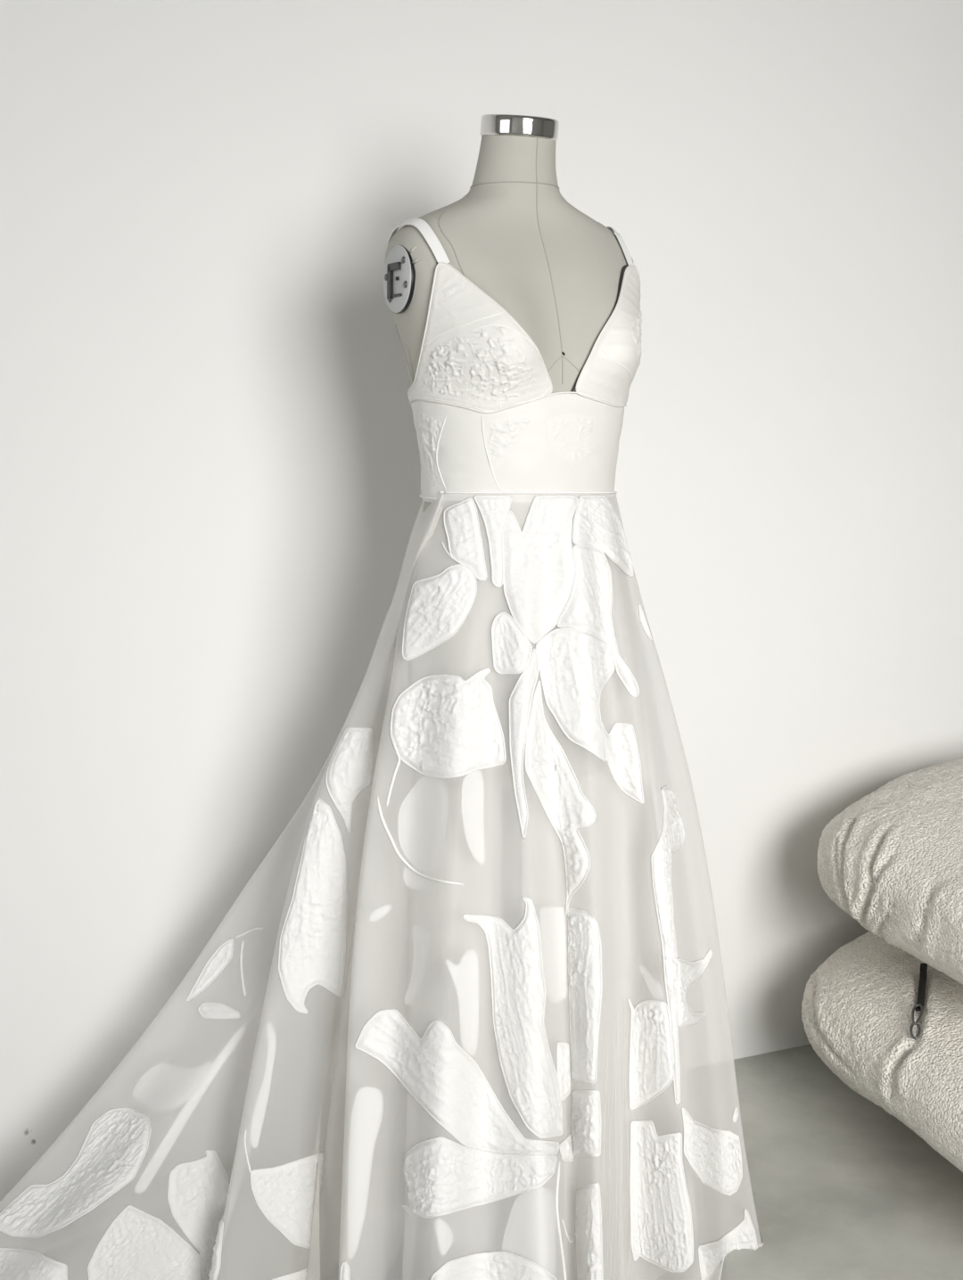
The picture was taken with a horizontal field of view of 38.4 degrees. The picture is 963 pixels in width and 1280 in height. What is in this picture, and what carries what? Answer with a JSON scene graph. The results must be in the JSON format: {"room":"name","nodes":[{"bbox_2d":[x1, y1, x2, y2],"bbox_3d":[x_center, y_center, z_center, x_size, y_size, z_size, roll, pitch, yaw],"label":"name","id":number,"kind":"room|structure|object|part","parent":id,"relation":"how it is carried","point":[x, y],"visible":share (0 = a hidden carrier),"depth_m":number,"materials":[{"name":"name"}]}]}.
{"room":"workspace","nodes":[
{"label":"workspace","id":0,"kind":"room"},
{"bbox_2d":[0,0,962,1201],"bbox_3d":[0.114,-0.660,2.174,7.600,2.900,0.120,-4,11,-21],"label":"wall","id":1,"kind":"structure","parent":0,"point":[210,502],"depth_m":2.06,"materials":[{"name":"white paint"}]},
{"bbox_2d":[54,1043,962,1279],"bbox_3d":[0.810,1.115,0.714,7.600,0.100,3.870,-4,11,-21],"label":"floor","id":2,"kind":"structure","parent":0,"point":[842,1188],"depth_m":2.05,"materials":[{"name":"concrete"}]},
{"bbox_2d":[383,114,632,1279],"bbox_3d":[0.040,0.113,1.785,0.349,1.509,0.349,6,11,31],"label":"mannequin","id":3,"kind":"object","parent":2,"relation":"on","point":[555,269],"visible":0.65,"depth_m":1.61,"materials":[{"name":"fabric"}]},
{"bbox_2d":[0,218,763,1279],"bbox_3d":[-0.182,0.185,1.774,1.172,1.400,0.575,-2,10,-9],"label":"gown","id":4,"kind":"object","parent":3,"relation":"on","point":[529,1072],"visible":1,"depth_m":1.68,"materials":[{"name":"fabric"}]},
{"bbox_3d":[-0.323,0.444,1.869,0.006,0.063,0.043,-2,10,-11],"label":"stem","id":5,"kind":"part","parent":4,"relation":"part of","materials":[{"name":"white fabric"}]},
{"bbox_3d":[-0.298,0.653,1.758,0.011,0.059,0.005,10,14,44],"label":"stem","id":6,"kind":"part","parent":4,"relation":"part of","materials":[{"name":"white fabric"}]},
{"bbox_3d":[-0.315,0.399,1.883,0.044,0.019,0.005,3,10,18],"label":"stem","id":7,"kind":"part","parent":4,"relation":"part of","materials":[{"name":"white fabric"}]},
{"bbox_3d":[-0.106,0.154,1.670,0.014,0.095,0.019,4,11,22],"label":"stem","id":8,"kind":"part","parent":4,"relation":"part of","materials":[{"name":"white fabric"}]},
{"bbox_3d":[-0.075,0.239,1.646,0.126,0.089,0.018,7,12,35],"label":"stem","id":9,"kind":"part","parent":4,"relation":"part of","materials":[{"name":"white fabric"}]},
{"bbox_3d":[-0.041,-0.106,1.633,0.018,0.019,0.003,9,13,42],"label":"stem","id":10,"kind":"part","parent":4,"relation":"part of","materials":[{"name":"white fabric"}]},
{"bbox_2d":[407,261,552,413],"bbox_3d":[-0.023,-0.351,1.612,0.203,0.170,0.089,7,12,35],"label":"cup","id":11,"kind":"object","parent":4,"relation":"on","point":[474,357],"depth_m":1.57,"materials":[{"name":"white fabric"}]},
{"bbox_3d":[0.096,0.741,1.690,0.011,0.215,0.032,6,11,31],"label":"stem","id":12,"kind":"part","parent":4,"relation":"part of","materials":[{"name":"white fabric"}]},
{"bbox_3d":[0.107,0.731,1.711,0.009,0.050,0.035,8,13,39],"label":"stem","id":13,"kind":"part","parent":4,"relation":"part of","materials":[{"name":"white fabric"}]},
{"bbox_2d":[571,264,641,407],"bbox_3d":[0.150,-0.374,1.699,0.092,0.172,0.199,0,10,0],"label":"cup","id":14,"kind":"object","parent":4,"relation":"on","point":[605,378],"depth_m":1.62,"materials":[{"name":"white fabric"}]},
{"bbox_3d":[-0.094,-0.423,1.621,0.014,0.077,0.077,-5,11,-28],"label":"arm plate","id":15,"kind":"part","parent":3,"relation":"part of","materials":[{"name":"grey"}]},
{"bbox_2d":[801,757,962,1172],"bbox_3d":[1.463,0.497,2.211,1.770,0.599,1.164,-4,11,-21],"label":"sofa","id":16,"kind":"object","parent":2,"relation":"on","point":[883,1012],"visible":1,"depth_m":2.10,"materials":[{"name":"white fabric"}]},
{"bbox_2d":[801,931,962,1172],"bbox_3d":[1.463,0.626,2.233,1.770,0.337,1.163,-4,11,-21],"label":"seat cushion","id":17,"kind":"object","parent":16,"relation":"on","point":[884,1020],"depth_m":2.10,"materials":[{"name":"white fabric"}]},
{"bbox_2d":[816,757,962,984],"bbox_3d":[1.379,0.354,2.337,1.662,0.360,0.821,-4,11,-21],"label":"cushion","id":18,"kind":"object","parent":16,"relation":"on","point":[891,860],"depth_m":2.13,"materials":[{"name":"white fabric"}]}
]}

